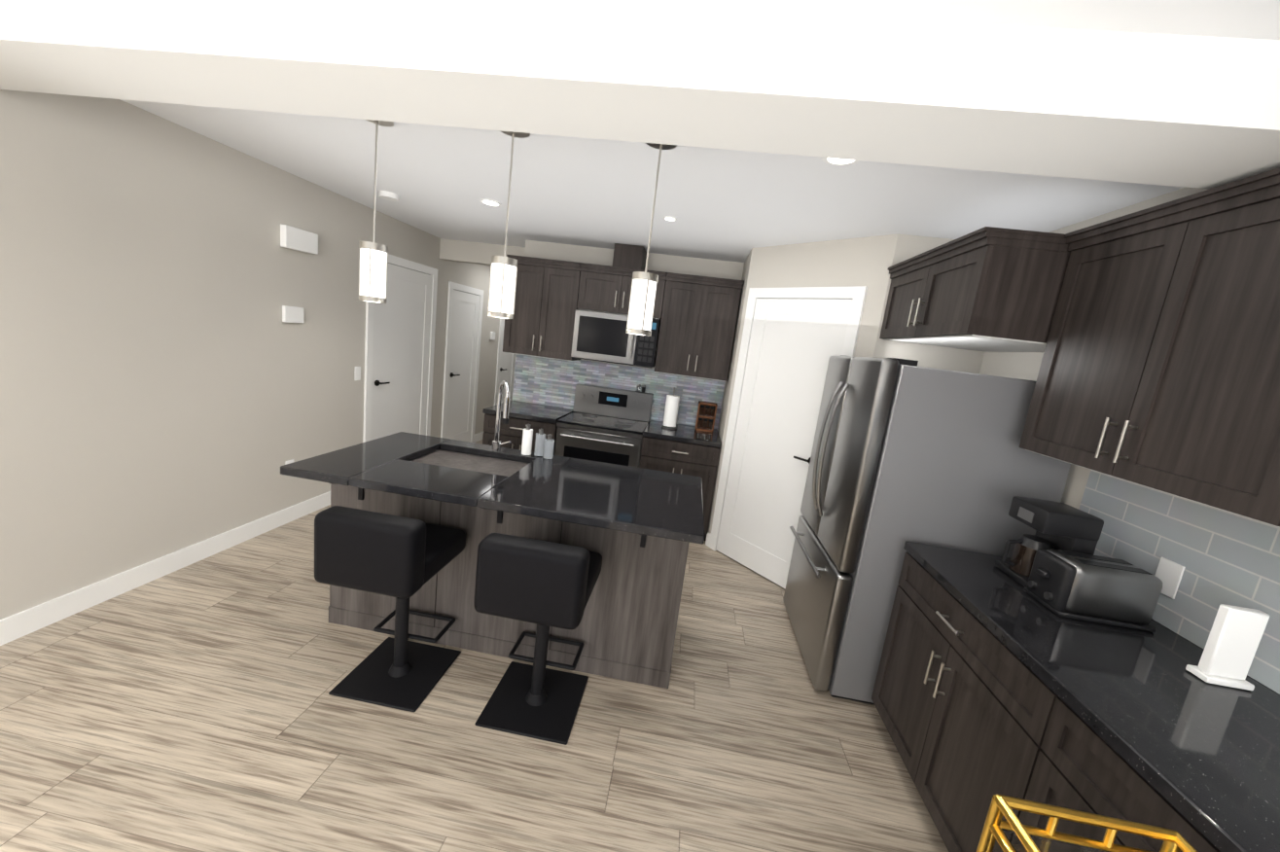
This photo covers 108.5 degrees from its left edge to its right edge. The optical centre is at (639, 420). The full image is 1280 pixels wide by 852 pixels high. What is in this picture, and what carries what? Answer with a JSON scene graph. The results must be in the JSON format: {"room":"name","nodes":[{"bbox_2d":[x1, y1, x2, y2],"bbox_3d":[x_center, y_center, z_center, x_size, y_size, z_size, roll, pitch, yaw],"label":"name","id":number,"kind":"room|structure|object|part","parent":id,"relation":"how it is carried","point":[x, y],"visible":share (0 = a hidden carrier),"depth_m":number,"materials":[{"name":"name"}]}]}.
{"room":"kitchen","nodes":[
{"label":"kitchen","id":0,"kind":"room"},
{"bbox_2d":[0,89,499,619],"bbox_3d":[-2.662,-0.368,2.712,0.120,2.500,11.450,8,10,5],"label":"wall","id":1,"kind":"structure","parent":0,"point":[169,381],"depth_m":2.50,"materials":[{"name":"paint"}]},
{"bbox_2d":[0,253,516,645],"bbox_3d":[-2.600,-0.182,2.658,0.063,2.170,11.300,8,10,5],"label":"trim","id":2,"kind":"structure","parent":1,"relation":"attached to","point":[400,346],"depth_m":4.55,"materials":[{"name":"white wood"}]},
{"bbox_2d":[284,459,293,464],"bbox_3d":[-2.625,0.347,3.455,0.007,0.110,0.075,8,10,5],"label":"electrical outlet","id":3,"kind":"object","parent":1,"relation":"attached to","point":[289,462],"visible":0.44,"depth_m":3.44,"materials":[{"name":"white plastic"}]},
{"bbox_2d":[282,305,303,323],"bbox_3d":[-2.474,-0.757,3.286,0.029,0.115,0.160,8,10,5],"label":"thermostat","id":4,"kind":"object","parent":1,"relation":"attached to","point":[292,314],"visible":1,"depth_m":3.27,"materials":[{"name":"white plastic"}]},
{"bbox_2d":[280,223,318,254],"bbox_3d":[-2.395,-1.272,3.242,0.049,0.145,0.270,8,10,5],"label":"door chime","id":5,"kind":"object","parent":1,"relation":"attached to","point":[298,239],"visible":1,"depth_m":3.21,"materials":[{"name":"white plastic"}]},
{"bbox_2d":[354,366,360,380],"bbox_3d":[-2.462,-0.414,4.019,0.007,0.120,0.075,8,10,5],"label":"light switch","id":6,"kind":"object","parent":1,"relation":"attached to","point":[357,373],"visible":1,"depth_m":4.01,"materials":[{"name":"white plastic"}]},
{"bbox_2d":[489,331,495,340],"bbox_3d":[-2.094,-1.206,6.544,0.029,0.110,0.120,8,10,5],"label":"thermostat","id":7,"kind":"object","parent":1,"relation":"attached to","point":[492,336],"visible":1,"depth_m":6.51,"materials":[{"name":"white plastic"}]},
{"bbox_2d":[0,439,948,851],"bbox_3d":[-0.477,1.216,2.700,4.930,0.060,11.450,8,10,5],"label":"floor","id":8,"kind":"structure","parent":0,"point":[196,706],"depth_m":1.85,"materials":[{"name":"brown wood"}]},
{"bbox_2d":[314,505,465,712],"bbox_3d":[-1.089,0.771,2.071,0.420,0.872,0.500,8,10,5],"label":"stool","id":9,"kind":"object","parent":8,"relation":"on","point":[402,559],"visible":1,"depth_m":1.85,"materials":[{"name":"black leather"}]},
{"bbox_2d":[300,446,688,688],"bbox_3d":[-0.685,0.739,2.504,1.833,0.886,0.804,8,10,5],"label":"kitchen island","id":10,"kind":"object","parent":8,"relation":"on","point":[626,628],"depth_m":2.30,"materials":[{"name":"brown wood"}]},
{"bbox_2d":[280,431,704,544],"bbox_3d":[-0.630,0.289,2.415,1.915,0.040,0.880,8,10,5],"label":"island countertop","id":11,"kind":"structure","parent":10,"relation":"on","point":[660,505],"depth_m":2.20,"materials":[{"name":"black stone"}]},
{"bbox_2d":[521,424,533,455],"bbox_3d":[-0.675,0.109,2.754,0.058,0.185,0.070,8,10,5],"label":"soap bottle","id":12,"kind":"object","parent":11,"relation":"on","point":[526,443],"visible":1,"depth_m":2.74,"materials":[{"name":"white plastic"}]},
{"bbox_2d":[533,427,545,456],"bbox_3d":[-0.600,0.126,2.768,0.058,0.165,0.070,8,10,5],"label":"soap bottle","id":13,"kind":"object","parent":11,"relation":"on","point":[539,443],"visible":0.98,"depth_m":2.75,"materials":[{"name":"plastic"}]},
{"bbox_2d":[542,433,554,459],"bbox_3d":[-0.541,0.149,2.734,0.058,0.145,0.070,8,10,5],"label":"soap bottle","id":14,"kind":"object","parent":11,"relation":"on","point":[549,445],"visible":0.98,"depth_m":2.72,"materials":[{"name":"plastic"}]},
{"bbox_2d":[473,533,602,745],"bbox_3d":[-0.429,0.864,2.007,0.420,0.872,0.500,8,10,5],"label":"stool","id":15,"kind":"object","parent":8,"relation":"on","point":[544,586],"visible":0.98,"depth_m":1.75,"materials":[{"name":"black leather"}]},
{"bbox_2d":[554,383,653,467],"bbox_3d":[-0.355,0.315,4.315,0.760,1.190,0.706,8,10,5],"label":"range","id":16,"kind":"object","parent":8,"relation":"on","point":[604,424],"visible":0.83,"depth_m":4.05,"materials":[{"name":"silver metal"}]},
{"bbox_2d":[482,243,744,540],"bbox_3d":[-0.274,-0.327,4.224,2.107,2.496,0.694,8,10,5],"label":"kitchen cabinets","id":17,"kind":"object","parent":8,"relation":"on","point":[568,316],"visible":0.77,"depth_m":4.11,"materials":[{"name":"brown wood"}]},
{"bbox_2d":[570,309,663,368],"bbox_3d":[-0.207,-0.758,4.276,0.756,0.433,0.439,8,10,5],"label":"microwave","id":18,"kind":"object","parent":17,"relation":"in","point":[597,335],"depth_m":4.11,"materials":[{"name":"silver metal"}]},
{"bbox_2d":[661,387,679,429],"bbox_3d":[0.292,-0.121,4.228,0.150,0.375,0.150,8,10,5],"label":"paper towel","id":19,"kind":"object","parent":17,"relation":"on","point":[672,402],"visible":1,"depth_m":4.19,"materials":[{"name":"white paper"}]},
{"bbox_2d":[695,400,717,432],"bbox_3d":[0.619,-0.039,4.324,0.170,0.263,0.120,8,10,5],"label":"spice rack","id":20,"kind":"object","parent":17,"relation":"on","point":[705,416],"visible":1,"depth_m":4.30,"materials":[{"name":"brown wood"}]},
{"bbox_2d":[782,355,1071,704],"bbox_3d":[1.444,0.551,2.611,0.962,1.740,0.870,8,10,5],"label":"fridge","id":21,"kind":"object","parent":8,"relation":"on","point":[904,451],"visible":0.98,"depth_m":2.17,"materials":[{"name":"silver metal"}]},
{"bbox_2d":[871,548,1031,851],"bbox_3d":[1.442,1.145,1.692,0.666,0.885,0.958,8,10,5],"label":"base cabinet","id":22,"kind":"object","parent":8,"relation":"on","point":[948,691],"depth_m":1.67,"materials":[{"name":"brown wood"}]},
{"bbox_2d":[903,541,1279,851],"bbox_3d":[1.392,0.826,0.762,0.676,0.040,2.706,8,10,5],"label":"countertop","id":23,"kind":"structure","parent":22,"relation":"on","point":[1214,750],"depth_m":1.20,"materials":[{"name":"black stone"}]},
{"bbox_2d":[995,496,1103,586],"bbox_3d":[1.584,0.485,1.825,0.243,0.313,0.200,8,10,5],"label":"coffee maker","id":24,"kind":"object","parent":23,"relation":"on","point":[1058,525],"visible":0.77,"depth_m":1.78,"materials":[{"name":"black plastic"}]},
{"bbox_2d":[1023,548,1162,632],"bbox_3d":[1.587,0.582,1.631,0.331,0.190,0.178,8,10,5],"label":"toaster","id":25,"kind":"object","parent":23,"relation":"on","point":[1096,588],"visible":1,"depth_m":1.56,"materials":[{"name":"silver metal"}]},
{"bbox_2d":[1185,604,1269,690],"bbox_3d":[1.666,0.632,1.298,0.120,0.223,0.060,8,10,5],"label":"napkin holder","id":26,"kind":"object","parent":23,"relation":"on","point":[1231,645],"visible":1,"depth_m":1.29,"materials":[{"name":"white plastic"}]},
{"bbox_2d":[976,794,1197,851],"bbox_3d":[0.750,1.241,0.585,0.334,0.898,0.800,8,10,5],"label":"bar cart","id":27,"kind":"object","parent":8,"relation":"on","point":[1012,834],"visible":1,"depth_m":0.87,"materials":[{"name":"gold metal"}]},
{"bbox_2d":[976,669,1225,851],"bbox_3d":[1.340,1.279,0.838,0.666,0.885,1.018,8,10,5],"label":"base cabinet","id":28,"kind":"object","parent":8,"relation":"on","point":[1057,758],"depth_m":1.15,"materials":[{"name":"brown wood"}]},
{"bbox_2d":[439,238,524,265],"bbox_3d":[-1.612,-1.801,5.002,1.110,0.210,0.130,8,10,5],"label":"wall","id":29,"kind":"structure","parent":0,"point":[467,252],"depth_m":4.96,"materials":[{"name":"paint"}]},
{"bbox_2d":[524,240,744,429],"bbox_3d":[0.744,-0.553,6.267,3.640,2.500,3.620,8,10,5],"label":"wall","id":30,"kind":"structure","parent":0,"point":[656,262],"depth_m":4.36,"materials":[{"name":"paint"}]},
{"bbox_2d":[511,351,726,429],"bbox_3d":[-0.238,-0.308,4.571,2.098,0.499,0.010,8,10,5],"label":"backsplash","id":31,"kind":"structure","parent":30,"relation":"attached to","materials":[{"name":"tile"}]},
{"bbox_2d":[120,0,1279,262],"bbox_3d":[-0.165,-1.289,2.270,4.930,0.060,11.450,8,10,5],"label":"ceiling","id":32,"kind":"structure","parent":0,"point":[718,204],"depth_m":2.33,"materials":[{"name":"paint"}]},
{"bbox_2d":[358,119,393,303],"bbox_3d":[-1.178,-0.937,2.048,0.132,0.799,0.132,8,10,5],"label":"pendant light","id":33,"kind":"object","parent":32,"relation":"hanging from","point":[373,268],"visible":0.81,"depth_m":2.05,"materials":[{"name":"white glass"}]},
{"bbox_2d":[487,130,530,319],"bbox_3d":[-0.573,-0.851,1.989,0.132,0.799,0.132,8,10,5],"label":"pendant light","id":34,"kind":"object","parent":32,"relation":"hanging from","point":[503,276],"visible":0.88,"depth_m":1.99,"materials":[{"name":"white glass"}]},
{"bbox_2d":[378,157,859,220],"bbox_3d":[-0.587,-1.104,1.167,3.130,0.036,4.280,8,10,5],"label":"recessed lights","id":35,"kind":"object","parent":32,"relation":"attached to","point":[388,195],"depth_m":3.17,"materials":[{"name":"white plastic"}]},
{"bbox_2d":[0,0,1279,189],"bbox_3d":[-0.288,-1.028,1.375,4.630,0.180,0.345,8,10,5],"label":"ceiling beam","id":36,"kind":"structure","parent":32,"relation":"attached to","point":[1187,111],"depth_m":1.22,"materials":[{"name":"paint"}]},
{"bbox_2d":[625,142,676,336],"bbox_3d":[0.042,-0.764,1.929,0.132,0.799,0.132,8,10,5],"label":"pendant light","id":37,"kind":"object","parent":32,"relation":"hanging from","point":[642,301],"visible":0.79,"depth_m":1.93,"materials":[{"name":"white glass"}]},
{"bbox_2d":[705,233,984,589],"bbox_3d":[1.419,-0.027,3.697,1.430,2.500,1.428,8,10,5],"label":"wall","id":38,"kind":"structure","parent":0,"point":[805,311],"depth_m":3.40,"materials":[{"name":"paint"}]},
{"bbox_3d":[1.046,0.129,3.439,0.788,2.190,0.788,8,10,5],"label":"door","id":39,"kind":"part","parent":38,"relation":"part of","materials":[{"name":"white wood"}]},
{"bbox_2d":[979,187,1207,508],"bbox_3d":[1.814,0.566,0.531,0.120,2.500,7.930,8,10,5],"label":"wall","id":40,"kind":"structure","parent":0,"point":[1020,365],"depth_m":2.19,"materials":[{"name":"paint"}]},
{"bbox_2d":[879,226,1069,352],"bbox_3d":[1.774,-0.606,2.348,0.626,0.425,0.947,8,10,5],"label":"upper cabinet","id":41,"kind":"object","parent":40,"relation":"attached to","point":[989,289],"depth_m":1.95,"materials":[{"name":"brown wood"}]},
{"bbox_2d":[1018,167,1279,521],"bbox_3d":[1.781,-0.216,1.417,0.326,0.873,0.957,8,10,5],"label":"upper cabinet","id":42,"kind":"object","parent":40,"relation":"attached to","point":[1154,337],"depth_m":1.41,"materials":[{"name":"brown wood"}]},
{"bbox_2d":[1154,556,1185,599],"bbox_3d":[1.844,0.548,1.610,0.007,0.120,0.080,8,10,5],"label":"electrical outlet","id":43,"kind":"object","parent":40,"relation":"attached to","point":[1169,574],"visible":0.81,"depth_m":1.60,"materials":[{"name":"white plastic"}]},
{"bbox_2d":[1233,396,1279,536],"bbox_3d":[1.679,-0.082,0.564,0.326,0.873,1.018,8,10,5],"label":"upper cabinet","id":44,"kind":"object","parent":40,"relation":"attached to","point":[1260,508],"depth_m":1.14,"materials":[{"name":"brown wood"}]}
]}

